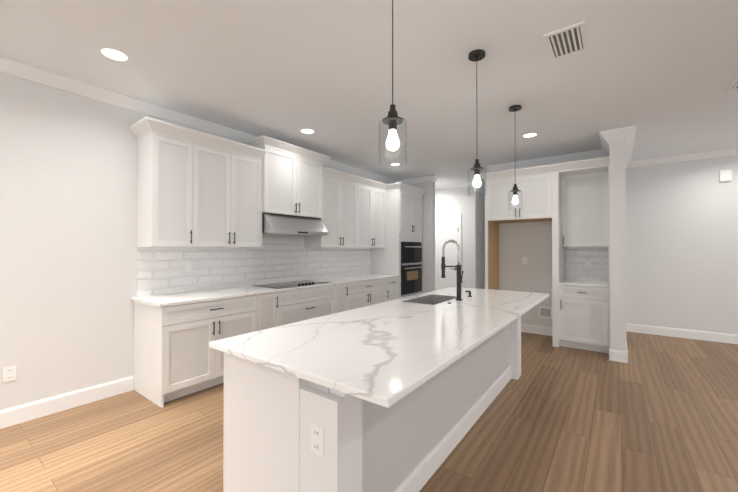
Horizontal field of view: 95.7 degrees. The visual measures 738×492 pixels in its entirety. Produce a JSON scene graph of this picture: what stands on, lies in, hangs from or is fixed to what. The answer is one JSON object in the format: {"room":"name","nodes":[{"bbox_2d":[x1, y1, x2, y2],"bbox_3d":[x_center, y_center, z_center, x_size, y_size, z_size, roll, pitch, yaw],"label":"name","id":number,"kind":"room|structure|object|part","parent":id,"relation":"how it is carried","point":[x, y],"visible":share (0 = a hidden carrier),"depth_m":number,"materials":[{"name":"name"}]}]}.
{"room":"kitchen","nodes":[
{"label":"kitchen","id":0,"kind":"room"},
{"bbox_2d":[0,72,387,409],"bbox_3d":[-2.490,-0.017,3.247,0.140,2.870,10.400,0,0,37],"label":"wall","id":1,"kind":"structure","parent":0,"point":[68,223],"depth_m":2.91,"materials":[{"name":"white paint"}]},
{"bbox_2d":[3,365,15,382],"bbox_3d":[-2.840,1.004,2.641,0.008,0.115,0.072,0,0,37],"label":"outlet","id":2,"kind":"object","parent":1,"relation":"attached to","point":[9,373],"visible":1,"depth_m":2.64,"materials":[{"name":"white plastic"}]},
{"bbox_2d":[0,376,133,428],"bbox_3d":[-3.931,1.335,1.165,0.014,0.138,5.353,0,0,37],"label":"baseboard","id":3,"kind":"structure","parent":1,"relation":"attached to","point":[31,411],"depth_m":2.89,"materials":[{"name":"white wood"}]},
{"bbox_2d":[137,120,200,247],"bbox_3d":[-2.051,-0.592,3.424,0.351,1.182,0.440,0,0,37],"label":"upper cabinet","id":4,"kind":"object","parent":1,"relation":"attached to","point":[169,156],"depth_m":3.29,"materials":[{"name":"white wood"}]},
{"bbox_2d":[0,57,396,183],"bbox_3d":[-2.440,-1.406,3.139,0.080,0.090,10.270,0,0,37],"label":"crown molding","id":5,"kind":"structure","parent":1,"relation":"attached to","point":[26,72],"depth_m":3.25,"materials":[{"name":"white wood"}]},
{"bbox_2d":[201,132,264,247],"bbox_3d":[-1.723,-0.589,3.866,0.351,1.182,0.900,0,0,37],"label":"upper cabinet","id":6,"kind":"object","parent":1,"relation":"attached to","point":[259,233],"depth_m":3.77,"materials":[{"name":"white wood"}]},
{"bbox_2d":[137,235,370,296],"bbox_3d":[-1.145,0.170,4.930,0.010,0.680,3.948,0,0,37],"label":"backsplash","id":7,"kind":"structure","parent":1,"relation":"attached to","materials":[{"name":"tile"}]},
{"bbox_2d":[185,261,190,271],"bbox_3d":[-2.019,0.222,3.731,0.012,0.115,0.072,0,0,37],"label":"outlet","id":8,"kind":"object","parent":7,"relation":"attached to","point":[187,263],"depth_m":3.73,"materials":[{"name":"white plastic"}]},
{"bbox_2d":[245,136,332,235],"bbox_3d":[-1.085,-0.750,4.588,0.522,1.165,1.020,0,0,37],"label":"upper cabinet","id":9,"kind":"object","parent":1,"relation":"attached to","point":[297,190],"depth_m":4.46,"materials":[{"name":"white wood"}]},
{"bbox_2d":[262,213,328,235],"bbox_3d":[-1.083,-0.292,4.584,0.523,0.257,0.990,0,0,37],"label":"hood","id":10,"kind":"object","parent":9,"relation":"attached to","point":[273,224],"depth_m":4.43,"materials":[{"name":"silver metal"}]},
{"bbox_2d":[305,172,360,247],"bbox_3d":[-0.575,-0.578,5.414,0.351,1.182,0.915,0,0,37],"label":"upper cabinet","id":11,"kind":"object","parent":1,"relation":"attached to","point":[346,188],"depth_m":5.37,"materials":[{"name":"white wood"}]},
{"bbox_2d":[361,177,384,247],"bbox_3d":[-0.102,-0.574,6.052,0.351,1.182,0.912,0,0,37],"label":"upper cabinet","id":12,"kind":"object","parent":1,"relation":"attached to","point":[372,193],"depth_m":5.98,"materials":[{"name":"white wood"}]},
{"bbox_2d":[0,331,737,491],"bbox_3d":[2.001,1.443,2.460,11.000,0.060,14.500,0,0,37],"label":"floor","id":13,"kind":"structure","parent":0,"point":[657,413],"depth_m":2.50,"materials":[{"name":"brown wood"}]},
{"bbox_2d":[133,296,264,407],"bbox_3d":[-1.775,0.976,3.542,0.641,0.888,1.027,0,0,37],"label":"base cabinet","id":14,"kind":"object","parent":13,"relation":"on","point":[174,358],"depth_m":3.18,"materials":[{"name":"white wood"}]},
{"bbox_2d":[131,272,392,307],"bbox_3d":[-0.899,0.524,4.714,0.656,0.031,3.998,0,0,37],"label":"countertop","id":15,"kind":"structure","parent":14,"relation":"on","point":[167,299],"depth_m":3.67,"materials":[{"name":"white stone"}]},
{"bbox_2d":[257,280,332,287],"bbox_3d":[-1.018,0.493,4.536,0.515,0.026,0.910,0,0,37],"label":"cooktop","id":16,"kind":"object","parent":15,"relation":"in","point":[272,283],"depth_m":4.56,"materials":[{"name":"black glass"}]},
{"bbox_2d":[265,292,284,328],"bbox_3d":[-1.416,0.980,4.026,0.641,0.888,0.399,0,0,37],"label":"base cabinet","id":17,"kind":"object","parent":13,"relation":"on","point":[274,301],"depth_m":3.91,"materials":[{"name":"white wood"}]},
{"bbox_2d":[285,284,340,324],"bbox_3d":[-1.035,0.983,4.540,0.641,0.888,1.103,0,0,37],"label":"base cabinet","id":18,"kind":"object","parent":13,"relation":"on","point":[303,304],"depth_m":4.40,"materials":[{"name":"white wood"}]},
{"bbox_2d":[341,284,352,311],"bbox_3d":[-0.660,0.987,5.046,0.641,0.888,0.379,0,0,37],"label":"base cabinet","id":19,"kind":"object","parent":13,"relation":"on","point":[346,289],"depth_m":4.95,"materials":[{"name":"white wood"}]},
{"bbox_2d":[353,280,388,308],"bbox_3d":[-0.273,0.990,5.567,0.641,0.888,1.142,0,0,37],"label":"base cabinet","id":20,"kind":"object","parent":13,"relation":"on","point":[370,292],"depth_m":5.41,"materials":[{"name":"white wood"}]},
{"bbox_2d":[223,320,520,491],"bbox_3d":[0.438,0.970,2.731,0.850,0.888,3.038,0,0,37],"label":"kitchen island","id":21,"kind":"object","parent":13,"relation":"on","point":[282,433],"depth_m":1.62,"materials":[{"name":"white paint"}]},
{"bbox_2d":[310,422,323,457],"bbox_3d":[-0.207,0.765,1.325,0.072,0.115,0.008,0,0,37],"label":"outlet","id":22,"kind":"object","parent":21,"relation":"attached to","point":[316,428],"depth_m":1.32,"materials":[{"name":"white plastic"}]},
{"bbox_2d":[209,288,548,407],"bbox_3d":[0.555,0.509,2.648,1.100,0.031,3.140,0,0,37],"label":"island countertop","id":23,"kind":"structure","parent":21,"relation":"on","point":[379,354],"depth_m":1.72,"materials":[{"name":"white stone"}]},
{"bbox_2d":[417,296,452,303],"bbox_3d":[0.607,0.617,3.206,0.337,0.231,0.627,0,0,37],"label":"sink","id":24,"kind":"object","parent":23,"relation":"in","point":[420,299],"depth_m":3.46,"materials":[{"name":"grey metal"}]},
{"bbox_2d":[441,240,462,299],"bbox_3d":[0.795,0.215,3.182,0.209,0.564,0.112,0,0,37],"label":"faucet","id":25,"kind":"object","parent":23,"relation":"on","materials":[{"name":"black metal"}]},
{"bbox_3d":[0.721,1.344,2.519,0.014,0.138,2.710,0,0,37],"label":"baseboard","id":26,"kind":"part","parent":21,"relation":"part of","materials":[{"name":"white wood"}]},
{"bbox_2d":[389,276,400,300],"bbox_3d":[0.141,0.994,6.126,0.641,0.888,0.490,0,0,37],"label":"base cabinet","id":27,"kind":"object","parent":13,"relation":"on","point":[395,284],"depth_m":6.05,"materials":[{"name":"white wood"}]},
{"bbox_2d":[369,184,424,297],"bbox_3d":[0.575,0.141,6.689,0.675,2.602,0.917,0,0,37],"label":"tall cabinet","id":28,"kind":"object","parent":13,"relation":"on","point":[401,255],"depth_m":6.33,"materials":[{"name":"white"}]},
{"bbox_2d":[479,163,564,346],"bbox_3d":[2.419,0.131,5.314,1.116,2.602,0.727,0,0,37],"label":"surround","id":29,"kind":"object","parent":13,"relation":"on","point":[541,187],"depth_m":5.00,"materials":[{"name":"white wood"}]},
{"bbox_2d":[559,284,609,352],"bbox_3d":[3.121,0.985,4.838,0.572,0.888,0.648,0,0,37],"label":"base cabinet","id":30,"kind":"object","parent":13,"relation":"on","point":[584,309],"depth_m":4.57,"materials":[{"name":"white wood"}]},
{"bbox_2d":[559,280,609,287],"bbox_3d":[3.118,0.525,4.837,0.570,0.031,0.658,0,0,37],"label":"countertop","id":31,"kind":"structure","parent":30,"relation":"on","point":[602,283],"depth_m":4.76,"materials":[{"name":"white stone"}]},
{"bbox_2d":[0,0,737,184],"bbox_3d":[2.001,-1.497,2.480,11.000,0.080,14.500,0,0,37],"label":"ceiling","id":32,"kind":"structure","parent":0,"point":[661,74],"depth_m":2.74,"materials":[{"name":"white paint"}]},
{"bbox_2d":[97,46,130,61],"bbox_3d":[-1.924,-1.453,2.526,0.204,0.006,0.204,0,0,37],"label":"recessed light","id":33,"kind":"object","parent":32,"relation":"in","point":[113,53],"visible":1,"depth_m":2.51,"materials":[{"name":"white plastic"}]},
{"bbox_2d":[299,128,315,133],"bbox_3d":[-0.767,-1.442,4.170,0.204,0.006,0.204,0,0,37],"label":"recessed light","id":34,"kind":"object","parent":32,"relation":"in","point":[307,130],"visible":1,"depth_m":4.16,"materials":[{"name":"white plastic"}]},
{"bbox_2d":[379,0,406,165],"bbox_3d":[0.112,-0.928,1.574,0.133,1.070,0.133,0,0,37],"label":"pendant light","id":35,"kind":"object","parent":32,"relation":"hanging from","point":[392,120],"visible":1,"depth_m":1.55,"materials":[{"name":"black metal"}]},
{"bbox_3d":[0.112,-0.494,1.571,0.133,0.201,0.133,0,0,37],"label":"glass","id":36,"kind":"part","parent":35,"relation":"part of","materials":[{"name":"clear glass"}]},
{"bbox_3d":[0.112,-0.499,1.571,0.066,0.098,0.065,0,0,37],"label":"bulb","id":37,"kind":"part","parent":35,"relation":"part of","materials":[{"name":"white glass"}]},
{"bbox_2d":[468,49,485,196],"bbox_3d":[0.814,-0.921,2.522,0.133,1.070,0.133,0,0,37],"label":"pendant light","id":38,"kind":"object","parent":32,"relation":"hanging from","point":[476,56],"visible":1,"depth_m":2.51,"materials":[{"name":"black metal"}]},
{"bbox_3d":[0.814,-0.487,2.519,0.133,0.201,0.133,0,0,37],"label":"glass","id":39,"kind":"part","parent":38,"relation":"part of","materials":[{"name":"clear glass"}]},
{"bbox_3d":[0.814,-0.493,2.519,0.066,0.098,0.065,0,0,37],"label":"bulb","id":40,"kind":"part","parent":38,"relation":"part of","materials":[{"name":"white glass"}]},
{"bbox_2d":[508,105,521,210],"bbox_3d":[1.517,-0.915,3.469,0.133,1.070,0.133,0,0,37],"label":"pendant light","id":41,"kind":"object","parent":32,"relation":"hanging from","point":[514,190],"visible":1,"depth_m":3.45,"materials":[{"name":"black metal"}]},
{"bbox_3d":[1.517,-0.481,3.466,0.133,0.201,0.133,0,0,37],"label":"glass","id":42,"kind":"part","parent":41,"relation":"part of","materials":[{"name":"clear glass"}]},
{"bbox_3d":[1.517,-0.486,3.466,0.066,0.098,0.065,0,0,37],"label":"bulb","id":43,"kind":"part","parent":41,"relation":"part of","materials":[{"name":"white glass"}]},
{"bbox_2d":[521,132,538,137],"bbox_3d":[2.079,-1.441,4.314,0.204,0.006,0.204,0,0,37],"label":"recessed light","id":44,"kind":"object","parent":32,"relation":"in","point":[530,134],"visible":1,"depth_m":4.29,"materials":[{"name":"white plastic"}]},
{"bbox_2d":[543,21,588,60],"bbox_3d":[1.405,-1.452,2.377,0.240,0.013,0.375,0,0,37],"label":"ceiling vent","id":45,"kind":"object","parent":32,"relation":"in","point":[570,40],"visible":1,"depth_m":2.36,"materials":[{"name":"white metal"}]},
{"bbox_2d":[726,74,737,91],"bbox_3d":[3.305,-1.448,2.888,0.240,0.013,0.375,0,0,37],"label":"ceiling vent","id":46,"kind":"object","parent":32,"relation":"in","point":[733,85],"visible":0.97,"depth_m":3.00,"materials":[{"name":"white metal"}]},
{"bbox_2d":[408,181,434,292],"bbox_3d":[0.974,0.009,7.071,0.870,2.870,0.130,0,0,37],"label":"wall","id":47,"kind":"structure","parent":0,"point":[428,240],"depth_m":6.83,"materials":[{"name":"white paint"}]},
{"bbox_2d":[397,175,435,183],"bbox_3d":[0.944,-1.380,6.973,0.950,0.090,0.080,0,0,37],"label":"crown molding","id":48,"kind":"object","parent":47,"relation":"attached to","point":[417,180],"visible":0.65,"depth_m":6.92,"materials":[{"name":"white wood"}]},
{"bbox_2d":[435,186,477,288],"bbox_3d":[1.172,0.017,8.144,2.910,2.870,0.130,0,0,37],"label":"wall","id":49,"kind":"structure","parent":0,"point":[456,200],"depth_m":7.35,"materials":[{"name":"white paint"}]},
{"bbox_2d":[435,214,461,289],"bbox_3d":[1.728,0.360,7.607,0.760,2.175,0.063,0,0,37],"label":"hall door","id":50,"kind":"structure","parent":49,"relation":"in","point":[448,227],"depth_m":7.59,"materials":[{"name":"white"}]},
{"bbox_2d":[435,181,472,189],"bbox_3d":[1.190,-1.373,8.010,2.710,0.090,0.080,0,0,37],"label":"crown molding","id":51,"kind":"structure","parent":49,"relation":"attached to","point":[453,185],"depth_m":7.48,"materials":[{"name":"white wood"}]},
{"bbox_2d":[477,184,484,288],"bbox_3d":[2.606,0.014,7.735,0.120,2.870,0.920,0,0,37],"label":"wall","id":52,"kind":"structure","parent":0,"point":[481,234],"depth_m":7.54,"materials":[{"name":"white paint"}]},
{"bbox_2d":[492,156,606,326],"bbox_3d":[2.958,-0.002,5.445,1.915,2.870,0.120,0,0,37],"label":"wall","id":53,"kind":"structure","parent":0,"point":[531,242],"depth_m":5.58,"materials":[{"name":"white paint"}]},
{"bbox_2d":[487,164,558,223],"bbox_3d":[2.458,-0.794,5.341,0.913,0.752,0.648,0,0,37],"label":"upper cabinet","id":54,"kind":"object","parent":53,"relation":"attached to","point":[539,187],"depth_m":5.03,"materials":[{"name":"white wood"}]},
{"bbox_2d":[522,257,526,263],"bbox_3d":[2.616,0.234,5.616,0.072,0.115,0.008,0,0,37],"label":"outlet","id":55,"kind":"object","parent":53,"relation":"attached to","point":[524,260],"visible":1,"depth_m":5.62,"materials":[{"name":"white plastic"}]},
{"bbox_2d":[521,324,551,335],"bbox_3d":[2.648,1.365,5.582,0.913,0.138,0.014,0,0,37],"label":"baseboard","id":56,"kind":"structure","parent":53,"relation":"attached to","point":[536,329],"depth_m":5.49,"materials":[{"name":"white wood"}]},
{"bbox_2d":[539,306,551,318],"bbox_3d":[2.856,1.063,5.413,0.200,0.180,0.039,0,0,37],"label":"outlet box","id":57,"kind":"object","parent":53,"relation":"attached to","point":[545,312],"visible":0.98,"depth_m":5.42,"materials":[{"name":"white plastic"}]},
{"bbox_2d":[488,149,605,171],"bbox_3d":[2.834,-1.390,5.421,1.755,0.090,0.080,0,0,37],"label":"crown molding","id":58,"kind":"structure","parent":53,"relation":"attached to","point":[560,158],"depth_m":5.37,"materials":[{"name":"white wood"}]},
{"bbox_2d":[559,160,609,247],"bbox_3d":[3.210,-0.586,4.969,0.572,1.172,0.348,0,0,37],"label":"upper cabinet","id":59,"kind":"object","parent":53,"relation":"attached to","point":[570,200],"depth_m":4.81,"materials":[{"name":"white wood"}]},
{"bbox_2d":[564,247,607,280],"bbox_3d":[3.311,0.256,5.098,0.570,0.510,0.010,0,0,37],"label":"backsplash","id":60,"kind":"structure","parent":53,"relation":"attached to","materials":[{"name":"tile"}]},
{"bbox_2d":[609,142,626,351],"bbox_3d":[3.362,-0.008,4.516,0.160,2.870,0.890,0,0,37],"label":"wall column","id":61,"kind":"structure","parent":0,"point":[617,246],"depth_m":4.16,"materials":[{"name":"white paint"}]},
{"bbox_2d":[599,125,636,167],"bbox_3d":[3.688,-1.364,4.965,0.370,0.148,2.195,0,0,37],"label":"crown molding","id":62,"kind":"structure","parent":61,"relation":"attached to","point":[626,135],"depth_m":4.18,"materials":[{"name":"white wood"}]},
{"bbox_2d":[609,349,627,362],"bbox_3d":[3.093,1.355,4.144,0.188,0.138,0.014,0,0,37],"label":"baseboard","id":63,"kind":"structure","parent":61,"relation":"attached to","point":[618,356],"depth_m":4.14,"materials":[{"name":"white wood"}]},
{"bbox_2d":[626,155,737,334],"bbox_3d":[6.564,-0.011,4.147,5.665,2.870,0.130,0,0,37],"label":"wall","id":64,"kind":"structure","parent":0,"point":[681,245],"depth_m":5.26,"materials":[{"name":"white paint"}]},
{"bbox_2d":[626,323,737,343],"bbox_3d":[6.570,1.355,4.044,5.545,0.138,0.014,0,0,37],"label":"baseboard","id":65,"kind":"structure","parent":64,"relation":"attached to","point":[694,334],"depth_m":5.24,"materials":[{"name":"white wood"}]},
{"bbox_2d":[627,148,737,167],"bbox_3d":[6.550,-1.400,4.036,5.545,0.090,0.080,0,0,37],"label":"crown molding","id":66,"kind":"structure","parent":64,"relation":"attached to","point":[693,156],"depth_m":5.22,"materials":[{"name":"white wood"}]},
{"bbox_2d":[719,169,731,181],"bbox_3d":[5.311,-1.060,4.977,0.120,0.170,0.039,0,0,37],"label":"door chime","id":67,"kind":"object","parent":64,"relation":"attached to","point":[725,175],"visible":0.98,"depth_m":4.96,"materials":[{"name":"white plastic"}]}
]}

